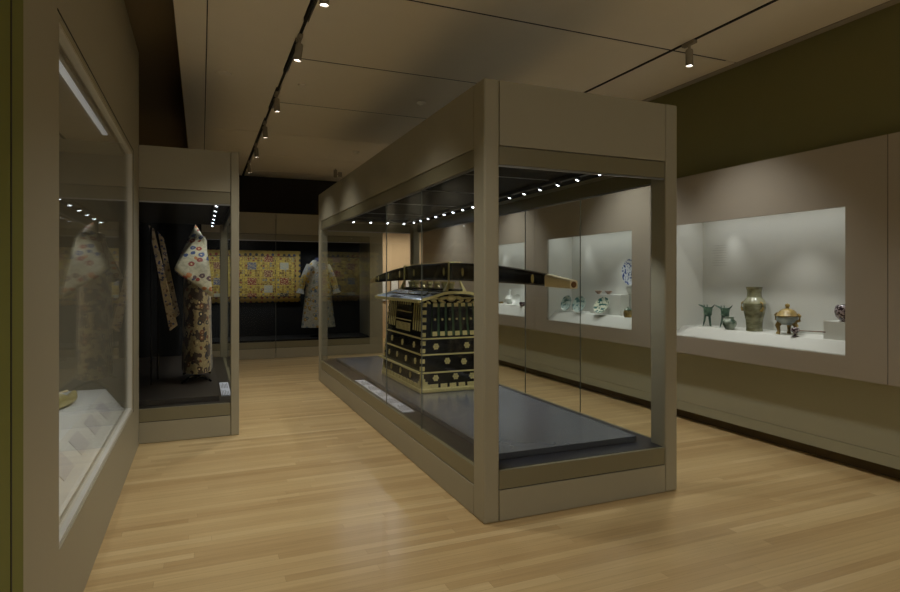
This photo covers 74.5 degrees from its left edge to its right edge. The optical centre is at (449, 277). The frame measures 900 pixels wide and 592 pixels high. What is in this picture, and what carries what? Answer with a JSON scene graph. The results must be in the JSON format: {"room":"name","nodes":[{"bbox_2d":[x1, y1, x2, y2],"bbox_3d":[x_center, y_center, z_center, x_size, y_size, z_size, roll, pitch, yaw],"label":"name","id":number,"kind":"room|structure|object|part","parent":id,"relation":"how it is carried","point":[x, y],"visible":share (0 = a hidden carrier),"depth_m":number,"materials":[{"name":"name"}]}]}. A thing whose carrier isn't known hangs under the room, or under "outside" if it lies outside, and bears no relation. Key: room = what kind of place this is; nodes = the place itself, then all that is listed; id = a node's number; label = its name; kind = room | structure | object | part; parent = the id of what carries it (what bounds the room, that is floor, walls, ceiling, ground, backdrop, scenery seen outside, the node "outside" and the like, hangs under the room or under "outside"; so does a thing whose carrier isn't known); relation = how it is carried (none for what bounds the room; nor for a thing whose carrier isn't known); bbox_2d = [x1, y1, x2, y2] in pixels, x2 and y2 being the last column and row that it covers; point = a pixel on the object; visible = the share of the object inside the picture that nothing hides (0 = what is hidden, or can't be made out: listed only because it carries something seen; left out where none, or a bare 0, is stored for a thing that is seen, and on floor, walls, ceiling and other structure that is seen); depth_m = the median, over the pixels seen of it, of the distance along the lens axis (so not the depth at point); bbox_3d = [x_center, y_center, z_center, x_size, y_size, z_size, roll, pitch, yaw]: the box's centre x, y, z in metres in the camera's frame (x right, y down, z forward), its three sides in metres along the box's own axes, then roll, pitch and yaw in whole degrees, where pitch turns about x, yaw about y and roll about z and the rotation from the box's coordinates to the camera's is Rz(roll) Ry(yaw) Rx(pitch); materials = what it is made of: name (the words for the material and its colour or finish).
{"room":"museum","nodes":[
{"label":"museum","id":0,"kind":"room"},
{"bbox_2d":[0,0,22,591],"bbox_3d":[-0.759,-0.260,-0.732,0.934,3.520,5.238,0,0,-23],"label":"wall","id":1,"kind":"structure","parent":0,"point":[17,5],"depth_m":1.74,"materials":[{"name":"green paint"}]},
{"bbox_2d":[124,0,187,147],"bbox_3d":[-3.280,-2.330,3.693,2.810,0.060,15.350,0,0,-23],"label":"wall","id":2,"kind":"structure","parent":0,"point":[162,122],"depth_m":6.69,"materials":[{"name":"paint"}]},
{"bbox_2d":[204,0,207,149],"bbox_3d":[0.417,-2.140,5.245,4.870,0.040,15.350,0,0,-23],"label":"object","id":3,"kind":"structure","parent":0,"point":[207,0],"depth_m":5.82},
{"bbox_2d":[239,173,423,232],"bbox_3d":[-4.071,-0.760,11.766,7.600,4.520,0.150,0,0,-23],"label":"wall","id":4,"kind":"structure","parent":0,"point":[257,194],"depth_m":11.96,"materials":[{"name":"paint"}]},
{"bbox_2d":[372,224,382,353],"bbox_3d":[-1.482,0.145,11.877,0.220,2.710,0.190,0,0,-23],"label":"door frame","id":5,"kind":"structure","parent":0,"point":[377,238],"depth_m":11.79,"materials":[{"name":"beige paint"}]},
{"bbox_2d":[383,233,422,337],"bbox_3d":[-1.458,-0.100,14.842,4.400,3.200,0.100,0,0,-23],"label":"wall","id":6,"kind":"structure","parent":0,"point":[398,245],"depth_m":14.83,"materials":[{"name":"paint"}]},
{"bbox_2d":[383,282,385,300],"bbox_3d":[-1.681,0.270,14.675,0.220,0.620,0.034,0,0,-23],"label":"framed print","id":7,"kind":"object","parent":6,"relation":"attached to","point":[384,283],"visible":0.1,"depth_m":14.69,"materials":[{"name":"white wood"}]},
{"bbox_2d":[390,281,398,290],"bbox_3d":[-1.386,0.260,14.799,0.220,0.580,0.034,0,0,-23],"label":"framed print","id":8,"kind":"object","parent":6,"relation":"attached to","point":[394,285],"visible":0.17,"depth_m":14.79,"materials":[{"name":"white paper"}]},
{"bbox_2d":[423,224,466,290],"bbox_3d":[-0.126,-0.134,12.256,0.055,1.822,2.400,0,0,-23],"label":"wall panel","id":9,"kind":"object","parent":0,"point":[449,244],"visible":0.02,"depth_m":12.05,"materials":[{"name":"paint"}]},
{"bbox_2d":[84,338,899,591],"bbox_3d":[-0.404,1.550,7.422,11.000,0.100,20.000,0,0,-23],"label":"floor","id":10,"kind":"structure","parent":0,"point":[308,496],"depth_m":3.60,"materials":[{"name":"brown wood"}]},
{"bbox_2d":[23,0,138,591],"bbox_3d":[-2.502,-0.260,3.418,0.932,3.520,3.760,0,0,-23],"label":"wall showcase","id":11,"kind":"structure","parent":10,"relation":"on","point":[81,57],"depth_m":3.41,"materials":[{"name":"beige paint"}]},
{"bbox_2d":[59,390,77,408],"bbox_3d":[-2.698,0.843,4.145,0.095,0.110,0.336,0,0,-11],"label":"shoe","id":12,"kind":"object","parent":11,"relation":"on","point":[64,400],"visible":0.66,"depth_m":4.11,"materials":[{"name":"yellow fabric"}]},
{"bbox_2d":[59,389,123,521],"bbox_3d":[-2.430,1.175,3.288,0.765,0.550,3.085,0,0,-23],"label":"shelf","id":13,"kind":"object","parent":11,"relation":"attached to","point":[86,425],"depth_m":3.71,"materials":[{"name":"white"}]},
{"bbox_3d":[-3.035,-0.210,4.734,0.768,3.420,0.040,0,0,-23],"label":"panel","id":14,"kind":"part","parent":11,"relation":"part of","materials":[{"name":"clear glass"}]},
{"bbox_2d":[139,145,238,443],"bbox_3d":[-3.571,0.147,6.960,1.862,2.705,3.600,0,0,-23],"label":"display case","id":15,"kind":"object","parent":10,"relation":"on","point":[181,189],"visible":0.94,"depth_m":5.66,"materials":[{"name":"beige paint"}]},
{"bbox_2d":[149,225,179,384],"bbox_3d":[-3.101,0.284,6.431,0.292,1.691,0.480,0,0,-23],"label":"stole","id":16,"kind":"object","parent":15,"relation":"on","point":[166,282],"visible":1,"depth_m":6.26,"materials":[{"name":"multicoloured fabric"}]},
{"bbox_3d":[-3.208,0.295,6.429,0.020,1.670,0.402,0,0,-17],"label":"stand rod","id":17,"kind":"part","parent":16,"relation":"part of","materials":[{"name":"black paint"}]},
{"bbox_3d":[-3.036,0.000,6.258,0.305,1.122,0.049,0,0,1],"label":"silk panel","id":18,"kind":"part","parent":16,"relation":"part of","materials":[{"name":"beige fabric"}]},
{"bbox_3d":[-3.138,-0.030,6.600,0.255,0.982,0.049,0,0,8],"label":"silk panel","id":19,"kind":"part","parent":16,"relation":"part of","materials":[{"name":"beige fabric"}]},
{"bbox_3d":[-4.401,0.150,8.548,1.500,2.700,0.030,0,0,-23],"label":"panel","id":20,"kind":"part","parent":15,"relation":"part of","materials":[{"name":"clear glass"}]},
{"bbox_3d":[-2.451,1.403,5.497,0.774,0.187,0.030,0,0,-23],"label":"plinth panel","id":21,"kind":"part","parent":15,"relation":"part of","materials":[{"name":"beige paint"}]},
{"bbox_3d":[-2.451,-1.010,5.497,0.774,0.383,0.030,0,0,-23],"label":"header panel","id":22,"kind":"part","parent":15,"relation":"part of","materials":[{"name":"beige paint"}]},
{"bbox_2d":[174,225,212,382],"bbox_3d":[-2.893,0.277,6.715,0.369,1.715,1.816,0,0,-23],"label":"kimono","id":23,"kind":"object","parent":15,"relation":"on","point":[192,265],"visible":1,"depth_m":6.36,"materials":[{"name":"multicoloured fabric"}]},
{"bbox_3d":[-3.425,0.147,8.920,0.075,2.705,0.100,0,0,-23],"label":"corner post","id":24,"kind":"part","parent":15,"relation":"part of","materials":[{"name":"beige paint"}]},
{"bbox_2d":[219,382,229,395],"bbox_3d":[-2.400,1.181,6.313,0.090,0.009,0.800,0,0,-23],"label":"label","id":25,"kind":"object","parent":15,"relation":"on","point":[224,387],"visible":0.98,"depth_m":6.25,"materials":[{"name":"white paper"}]},
{"bbox_3d":[-3.172,0.243,8.375,0.010,1.926,1.097,0,0,-23],"label":"glass pane","id":26,"kind":"part","parent":15,"relation":"part of","materials":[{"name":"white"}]},
{"bbox_3d":[-2.727,0.243,7.315,0.010,1.926,1.197,0,0,-23],"label":"glass pane","id":27,"kind":"part","parent":15,"relation":"part of","materials":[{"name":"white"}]},
{"bbox_3d":[-2.070,0.147,5.692,0.075,2.705,0.100,0,0,-23],"label":"corner post","id":28,"kind":"part","parent":15,"relation":"part of","materials":[{"name":"beige paint"}]},
{"bbox_2d":[202,212,371,359],"bbox_3d":[-3.854,0.147,11.275,4.620,2.706,0.914,0,0,-23],"label":"display case","id":29,"kind":"object","parent":10,"relation":"on","point":[267,330],"visible":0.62,"depth_m":11.71,"materials":[{"name":"beige paint"}]},
{"bbox_3d":[-4.534,-1.012,10.511,2.775,0.388,0.030,0,0,-23],"label":"header panel","id":30,"kind":"part","parent":29,"relation":"part of","materials":[{"name":"beige paint"}]},
{"bbox_3d":[-4.534,1.403,10.511,2.775,0.187,0.030,0,0,-23],"label":"plinth panel","id":31,"kind":"part","parent":29,"relation":"part of","materials":[{"name":"beige paint"}]},
{"bbox_2d":[207,250,299,302],"bbox_3d":[-4.024,-0.030,11.603,2.142,1.030,0.024,0,0,-23],"label":"textile","id":32,"kind":"object","parent":29,"relation":"hanging from","point":[264,276],"visible":0.62,"depth_m":11.73,"materials":[{"name":"yellow fabric"}]},
{"bbox_3d":[-4.025,0.160,11.683,4.620,2.680,0.030,0,0,-23],"label":"panel","id":33,"kind":"part","parent":29,"relation":"part of","materials":[{"name":"clear glass"}]},
{"bbox_2d":[296,258,339,336],"bbox_3d":[-2.600,0.377,11.684,0.879,1.554,0.320,0,0,-23],"label":"robe","id":34,"kind":"object","parent":29,"relation":"on","point":[310,275],"visible":0.82,"depth_m":11.58,"materials":[{"name":"fabric"}]},
{"bbox_3d":[-2.400,1.403,11.407,1.833,0.187,0.030,0,0,-23],"label":"plinth panel","id":35,"kind":"part","parent":29,"relation":"part of","materials":[{"name":"beige paint"}]},
{"bbox_3d":[-2.400,-1.012,11.407,1.833,0.388,0.030,0,0,-23],"label":"header panel","id":36,"kind":"part","parent":29,"relation":"part of","materials":[{"name":"beige paint"}]},
{"bbox_3d":[-1.762,0.160,12.220,0.030,2.680,0.720,0,0,-23],"label":"panel","id":37,"kind":"part","parent":29,"relation":"part of","materials":[{"name":"clear glass"}]},
{"bbox_3d":[-1.597,0.147,11.808,0.045,2.706,0.149,0,0,-23],"label":"corner post","id":38,"kind":"part","parent":29,"relation":"part of","materials":[{"name":"beige paint"}]},
{"bbox_2d":[319,78,676,523],"bbox_3d":[-0.161,0.140,6.431,1.518,2.720,5.515,0,0,-23],"label":"display case","id":39,"kind":"object","parent":10,"relation":"on","point":[499,148],"visible":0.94,"depth_m":4.15,"materials":[{"name":"beige paint"}]},
{"bbox_3d":[-1.849,0.140,8.629,0.105,2.720,0.155,0,0,-23],"label":"corner post","id":40,"kind":"part","parent":39,"relation":"part of","materials":[{"name":"beige paint"}]},
{"bbox_3d":[-1.221,-1.017,8.958,1.302,0.398,0.030,0,0,-23],"label":"header panel","id":41,"kind":"part","parent":39,"relation":"part of","materials":[{"name":"beige paint"}]},
{"bbox_2d":[355,380,413,412],"bbox_3d":[-0.704,1.180,6.022,0.107,0.010,1.750,0,0,-23],"label":"label","id":42,"kind":"object","parent":39,"relation":"on","point":[393,402],"visible":1,"depth_m":5.83,"materials":[{"name":"white paper"}]},
{"bbox_3d":[-0.845,1.403,6.144,0.030,0.187,5.201,0,0,-23],"label":"plinth panel","id":43,"kind":"part","parent":39,"relation":"part of","materials":[{"name":"beige paint"}]},
{"bbox_3d":[-0.845,-1.017,6.144,0.030,0.398,5.201,0,0,-23],"label":"header panel","id":44,"kind":"part","parent":39,"relation":"part of","materials":[{"name":"beige paint"}]},
{"bbox_3d":[-0.546,0.140,9.176,0.105,2.720,0.155,0,0,-23],"label":"corner post","id":45,"kind":"part","parent":39,"relation":"part of","materials":[{"name":"beige paint"}]},
{"bbox_2d":[370,262,577,393],"bbox_3d":[-0.154,0.489,6.412,0.828,1.306,5.167,0,0,-23],"label":"palanquin","id":46,"kind":"object","parent":39,"relation":"on","point":[447,311],"visible":0.95,"depth_m":6.03,"materials":[{"name":"black paint"}]},
{"bbox_3d":[-0.577,0.937,6.477,0.026,0.026,1.390,0,0,-23],"label":"rail","id":47,"kind":"part","parent":46,"relation":"part of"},
{"bbox_3d":[-0.516,0.575,6.470,0.068,0.752,1.333,0,0,-23],"label":"gilt moulding","id":48,"kind":"part","parent":46,"relation":"part of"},
{"bbox_3d":[-0.498,0.404,6.463,0.036,0.345,0.523,0,0,-23],"label":"sliding door","id":49,"kind":"part","parent":46,"relation":"part of","materials":[{"name":"black paint"}]},
{"bbox_3d":[-0.228,1.119,6.590,0.714,0.045,1.354,0,0,-23],"label":"frame","id":50,"kind":"part","parent":46,"relation":"part of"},
{"bbox_3d":[0.015,0.575,6.010,0.681,0.752,0.073,0,0,-23],"label":"gilt moulding","id":51,"kind":"part","parent":46,"relation":"part of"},
{"bbox_2d":[431,303,473,335],"bbox_3d":[0.034,0.420,6.036,0.496,0.321,0.030,0,0,-23],"label":"window blind","id":52,"kind":"object","parent":46,"relation":"hanging from","point":[447,319],"depth_m":6.03,"materials":[{"name":"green wood"}]},
{"bbox_3d":[0.225,0.140,3.687,0.105,2.720,0.155,0,0,-23],"label":"corner post","id":53,"kind":"part","parent":39,"relation":"part of","materials":[{"name":"beige paint"}]},
{"bbox_3d":[0.523,-1.017,6.719,0.030,0.398,5.201,0,0,-23],"label":"header panel","id":54,"kind":"part","parent":39,"relation":"part of","materials":[{"name":"beige paint"}]},
{"bbox_3d":[0.900,1.403,3.905,1.302,0.187,0.030,0,0,-23],"label":"plinth panel","id":55,"kind":"part","parent":39,"relation":"part of","materials":[{"name":"beige paint"}]},
{"bbox_3d":[0.900,-1.017,3.905,1.302,0.398,0.030,0,0,-23],"label":"header panel","id":56,"kind":"part","parent":39,"relation":"part of","materials":[{"name":"beige paint"}]},
{"bbox_3d":[1.528,0.140,4.234,0.105,2.720,0.155,0,0,-23],"label":"corner post","id":57,"kind":"part","parent":39,"relation":"part of","materials":[{"name":"beige paint"}]},
{"bbox_2d":[205,0,889,181],"bbox_3d":[0.341,-2.050,5.213,4.575,0.060,15.332,0,0,-23],"label":"ceiling","id":58,"kind":"structure","parent":0,"point":[250,40],"depth_m":5.37,"materials":[{"name":"paint"}]},
{"bbox_2d":[173,0,206,149],"bbox_3d":[-1.880,-2.120,4.281,0.226,0.200,15.350,0,0,-23],"label":"ceiling panel","id":59,"kind":"object","parent":58,"relation":"attached to","point":[190,15],"depth_m":5.52,"materials":[{"name":"paint"}]},
{"bbox_2d":[243,0,315,174],"bbox_3d":[-1.113,-2.043,4.603,0.024,0.054,15.150,0,0,-23],"label":"track","id":60,"kind":"object","parent":58,"relation":"attached to","point":[312,2],"visible":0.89,"depth_m":5.68,"materials":[{"name":"black metal"}]},
{"bbox_2d":[247,160,251,172],"bbox_3d":[-3.458,-1.916,10.207,0.075,0.207,0.140,0,0,-23],"label":"track spotlight","id":61,"kind":"object","parent":60,"relation":"attached to","point":[249,161],"visible":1,"depth_m":10.19,"materials":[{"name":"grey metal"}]},
{"bbox_2d":[254,142,258,156],"bbox_3d":[-2.906,-1.916,8.888,0.073,0.207,0.140,0,0,-23],"label":"track spotlight","id":62,"kind":"object","parent":60,"relation":"attached to","point":[256,153],"visible":1,"depth_m":8.87,"materials":[{"name":"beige metal"}]},
{"bbox_2d":[262,121,267,137],"bbox_3d":[-2.388,-1.916,7.652,0.071,0.206,0.140,0,0,-23],"label":"track spotlight","id":63,"kind":"object","parent":60,"relation":"attached to","point":[265,130],"visible":1,"depth_m":7.63,"materials":[{"name":"beige metal"}]},
{"bbox_2d":[274,91,279,111],"bbox_3d":[-1.886,-1.916,6.453,0.069,0.206,0.140,0,0,-23],"label":"track spotlight","id":64,"kind":"object","parent":60,"relation":"attached to","point":[276,100],"visible":1,"depth_m":6.43,"materials":[{"name":"beige metal"}]},
{"bbox_2d":[294,33,302,61],"bbox_3d":[-1.266,-1.915,4.946,0.077,0.207,0.140,0,0,-23],"label":"track spotlight","id":65,"kind":"object","parent":60,"relation":"attached to","point":[299,47],"visible":1,"depth_m":4.92,"materials":[{"name":"beige metal"}]},
{"bbox_2d":[319,0,328,6],"bbox_3d":[-0.834,-1.916,3.934,0.064,0.206,0.140,0,0,-23],"label":"track spotlight","id":66,"kind":"object","parent":60,"relation":"attached to","point":[323,3],"visible":1,"depth_m":3.93,"materials":[{"name":"white metal"}]},
{"bbox_2d":[334,169,341,177],"bbox_3d":[-2.075,-1.939,10.950,0.150,0.160,0.040,0,0,-23],"label":"sensor","id":67,"kind":"object","parent":58,"relation":"hanging from","point":[339,174],"visible":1,"depth_m":10.93,"materials":[{"name":"beige plastic"}]},
{"bbox_2d":[417,101,425,105],"bbox_3d":[-0.329,-2.002,6.803,0.100,0.036,0.100,0,0,-23],"label":"sprinkler","id":68,"kind":"object","parent":58,"relation":"attached to","point":[421,103],"visible":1,"depth_m":6.77,"materials":[{"name":"paint"}]},
{"bbox_2d":[280,0,725,118],"bbox_3d":[-0.602,-2.046,8.267,3.710,0.047,7.565,0,0,-23],"label":"strip","id":69,"kind":"object","parent":58,"relation":"attached to","point":[408,0],"visible":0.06,"depth_m":5.06,"materials":[{"name":"black metal"}]},
{"bbox_2d":[584,0,777,92],"bbox_3d":[1.741,-2.043,5.801,0.024,0.054,15.150,0,0,-23],"label":"track","id":70,"kind":"object","parent":58,"relation":"attached to","point":[772,1],"visible":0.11,"depth_m":5.00,"materials":[{"name":"black metal"}]},
{"bbox_2d":[682,39,696,66],"bbox_3d":[2.051,-1.916,5.069,0.068,0.206,0.140,0,0,-23],"label":"track spotlight","id":71,"kind":"object","parent":70,"relation":"attached to","point":[689,52],"visible":1,"depth_m":5.05,"materials":[{"name":"beige metal"}]},
{"bbox_2d":[499,324,899,456],"bbox_3d":[2.801,1.042,6.246,0.600,0.525,15.350,0,0,-23],"label":"wall","id":72,"kind":"structure","parent":0,"point":[864,414],"depth_m":5.49,"materials":[{"name":"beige paint"}]},
{"bbox_2d":[499,360,899,479],"bbox_3d":[2.842,1.450,6.263,0.510,0.100,15.350,0,0,-23],"label":"trim","id":73,"kind":"structure","parent":72,"relation":"attached to","point":[856,462],"depth_m":5.60,"materials":[{"name":"paint"}]},
{"bbox_2d":[499,354,899,469],"bbox_3d":[2.801,1.354,6.246,0.600,0.092,15.350,0,0,-23],"label":"baseboard","id":74,"kind":"structure","parent":72,"relation":"attached to","point":[885,459],"depth_m":5.50,"materials":[{"name":"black paint"}]},
{"bbox_2d":[649,3,899,177],"bbox_3d":[2.810,-1.583,6.250,0.580,1.075,15.350,0,0,-23],"label":"wall","id":75,"kind":"structure","parent":0,"point":[841,84],"depth_m":5.07,"materials":[{"name":"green paint"}]},
{"bbox_2d":[467,210,534,329],"bbox_3d":[1.091,-0.134,10.126,0.650,1.822,2.470,0,0,-23],"label":"wall showcase","id":76,"kind":"structure","parent":75,"relation":"on","point":[512,226],"depth_m":9.66,"materials":[{"name":"paint"}]},
{"bbox_2d":[505,290,511,303],"bbox_3d":[1.027,0.322,10.213,0.174,0.245,0.174,0,0,-23],"label":"bottle","id":77,"kind":"object","parent":76,"relation":"on","point":[508,297],"visible":0.85,"depth_m":10.17,"materials":[{"name":"white ceramic"}]},
{"bbox_2d":[499,302,524,316],"bbox_3d":[1.009,0.590,10.076,0.397,0.300,1.828,0,0,-23],"label":"shelf","id":78,"kind":"object","parent":76,"relation":"attached to","point":[505,310],"depth_m":9.71,"materials":[{"name":"white"}]},
{"bbox_2d":[511,294,520,303],"bbox_3d":[1.104,0.356,9.752,0.154,0.182,0.156,0,0,-23],"label":"dish","id":79,"kind":"object","parent":76,"relation":"on","point":[515,299],"visible":0.98,"depth_m":9.77,"materials":[{"name":"ceramic"}]},
{"bbox_2d":[535,186,649,347],"bbox_3d":[2.047,-0.134,7.849,0.650,1.822,2.470,0,0,-23],"label":"wall showcase","id":80,"kind":"structure","parent":75,"relation":"on","point":[615,227],"depth_m":7.81,"materials":[{"name":"paint"}]},
{"bbox_2d":[561,295,572,310],"bbox_3d":[1.675,0.360,8.400,0.140,0.226,0.223,0,0,-23],"label":"dish","id":81,"kind":"object","parent":80,"relation":"on","point":[566,301],"visible":1,"depth_m":8.42,"materials":[{"name":"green ceramic"}]},
{"bbox_2d":[572,296,585,312],"bbox_3d":[1.785,0.361,8.082,0.152,0.226,0.216,0,0,-23],"label":"dish","id":82,"kind":"object","parent":80,"relation":"on","point":[576,303],"visible":0.94,"depth_m":8.10,"materials":[{"name":"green ceramic"}]},
{"bbox_2d":[549,310,631,329],"bbox_3d":[1.965,0.605,7.798,0.397,0.270,1.828,0,0,-23],"label":"shelf","id":83,"kind":"object","parent":80,"relation":"attached to","point":[558,319],"depth_m":7.80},
{"bbox_2d":[594,297,608,314],"bbox_3d":[1.966,0.365,7.628,0.169,0.237,0.231,0,0,-23],"label":"dish","id":84,"kind":"object","parent":80,"relation":"on","point":[601,304],"visible":0.97,"depth_m":7.65,"materials":[{"name":"ceramic"}]},
{"bbox_2d":[590,294,628,315],"bbox_3d":[2.091,0.345,7.781,0.140,0.260,0.630,0,0,-23],"label":"block","id":85,"kind":"object","parent":80,"relation":"on","point":[617,303],"visible":0.71,"depth_m":7.59,"materials":[{"name":"white"}]},
{"bbox_2d":[622,259,631,285],"bbox_3d":[2.268,-0.069,7.449,0.109,0.342,0.330,0,0,-23],"label":"wall plate","id":86,"kind":"object","parent":80,"relation":"attached to","point":[627,266],"visible":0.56,"depth_m":7.50,"materials":[{"name":"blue ceramic"}]},
{"bbox_2d":[623,307,631,316],"bbox_3d":[2.168,0.413,7.211,0.106,0.129,0.106,0,0,-23],"label":"jar","id":87,"kind":"object","parent":80,"relation":"on","point":[627,312],"visible":0.96,"depth_m":7.17,"materials":[{"name":"brown metal"}]},
{"bbox_2d":[650,134,887,384],"bbox_3d":[3.003,-0.134,5.571,0.650,1.822,2.470,0,0,-23],"label":"wall showcase","id":88,"kind":"structure","parent":75,"relation":"on","point":[809,229],"depth_m":5.25,"materials":[{"name":"paint"}]},
{"bbox_2d":[698,304,714,326],"bbox_3d":[2.692,0.388,6.201,0.113,0.233,0.194,0,0,3],"label":"tripod","id":89,"kind":"object","parent":88,"relation":"on","point":[707,310],"visible":1,"depth_m":6.15,"materials":[{"name":"green metal"}]},
{"bbox_2d":[703,307,712,315],"bbox_3d":[2.696,0.352,6.186,0.106,0.098,0.097,0,0,-23],"label":"cup","id":90,"kind":"object","parent":89,"relation":"on","point":[707,310],"depth_m":6.15,"materials":[{"name":"green metal"}]},
{"bbox_2d":[713,245,725,265],"bbox_3d":[2.836,-0.238,6.239,0.001,0.213,0.190,0,0,-23],"label":"wall text","id":91,"kind":"structure","parent":88,"relation":"attached to","point":[715,245],"depth_m":6.23},
{"bbox_2d":[715,305,732,327],"bbox_3d":[2.777,0.388,5.998,0.113,0.233,0.194,0,0,3],"label":"tripod","id":92,"kind":"object","parent":88,"relation":"on","point":[724,311],"visible":0.83,"depth_m":5.95,"materials":[{"name":"green metal"}]},
{"bbox_2d":[720,308,729,317],"bbox_3d":[2.781,0.352,5.983,0.106,0.098,0.097,0,0,-23],"label":"cup","id":93,"kind":"object","parent":92,"relation":"on","point":[724,311],"depth_m":5.95,"materials":[{"name":"green metal"}]},
{"bbox_2d":[722,316,736,329],"bbox_3d":[2.756,0.445,5.837,0.130,0.125,0.130,0,0,-23],"label":"jar","id":94,"kind":"object","parent":88,"relation":"on","point":[729,323],"visible":1,"depth_m":5.80,"materials":[{"name":"green ceramic"}]},
{"bbox_2d":[741,287,765,331],"bbox_3d":[2.905,0.295,5.645,0.205,0.419,0.225,0,0,13],"label":"vase","id":95,"kind":"object","parent":88,"relation":"on","point":[754,305],"visible":1,"depth_m":5.59,"materials":[{"name":"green ceramic"}]},
{"bbox_2d":[677,324,844,354],"bbox_3d":[2.921,0.620,5.521,0.397,0.240,1.828,0,0,-23],"label":"shelf","id":96,"kind":"object","parent":88,"relation":"attached to","point":[806,341],"depth_m":5.48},
{"bbox_2d":[774,303,800,334],"bbox_3d":[3.033,0.368,5.327,0.200,0.282,0.201,0,0,21],"label":"tripod censer","id":97,"kind":"object","parent":88,"relation":"on","point":[787,316],"visible":0.95,"depth_m":5.27,"materials":[{"name":"gold ceramic"}]},
{"bbox_3d":[2.965,0.444,5.336,0.066,0.130,0.052,0,0,9],"label":"leg","id":98,"kind":"part","parent":97,"relation":"part of","materials":[{"name":"brown metal"}]},
{"bbox_3d":[3.036,0.286,5.325,0.194,0.119,0.194,0,0,-23],"label":"lid","id":99,"kind":"part","parent":97,"relation":"part of","materials":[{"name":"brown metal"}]},
{"bbox_2d":[776,316,798,324],"bbox_3d":[3.036,0.384,5.325,0.181,0.081,0.181,0,0,-23],"label":"bowl","id":100,"kind":"object","parent":97,"relation":"on","point":[781,320],"depth_m":5.26,"materials":[{"name":"metal"}]},
{"bbox_3d":[3.080,0.444,5.381,0.052,0.130,0.066,0,0,39],"label":"leg","id":101,"kind":"part","parent":97,"relation":"part of","materials":[{"name":"brown metal"}]},
{"bbox_3d":[3.076,0.355,5.228,0.026,0.088,0.056,0,0,-23],"label":"handle","id":102,"kind":"part","parent":97,"relation":"part of","materials":[{"name":"brown metal"}]},
{"bbox_2d":[790,327,799,336],"bbox_3d":[3.002,0.468,5.148,0.072,0.081,0.072,0,0,-23],"label":"cup","id":103,"kind":"object","parent":88,"relation":"on","point":[795,330],"depth_m":5.13,"materials":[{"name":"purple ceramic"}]},
{"bbox_3d":[3.047,0.468,5.040,0.072,0.081,0.306,0,0,-23],"label":"handled burner","id":104,"kind":"part","parent":88,"relation":"part of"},
{"bbox_2d":[823,320,844,340],"bbox_3d":[3.273,0.434,4.851,0.190,0.148,0.308,0,0,-23],"label":"block","id":105,"kind":"object","parent":88,"relation":"on","point":[835,330],"visible":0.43,"depth_m":4.88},
{"bbox_2d":[834,305,844,321],"bbox_3d":[3.265,0.291,4.857,0.192,0.138,0.192,0,0,-23],"label":"bowl","id":106,"kind":"object","parent":105,"relation":"on","point":[839,310],"visible":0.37,"depth_m":4.83,"materials":[{"name":"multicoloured ceramic"}]},
{"bbox_2d":[642,0,899,101],"bbox_3d":[2.534,-2.050,6.134,0.140,0.060,15.350,0,0,-23],"label":"trim","id":107,"kind":"structure","parent":75,"relation":"attached to","point":[891,2],"depth_m":5.14,"materials":[{"name":"paint"}]},
{"bbox_2d":[888,132,899,386],"bbox_3d":[3.959,-0.134,3.294,0.650,1.822,2.470,0,0,-23],"label":"wall showcase","id":108,"kind":"structure","parent":75,"relation":"on","point":[893,138],"depth_m":4.26,"materials":[{"name":"paint"}]}
]}

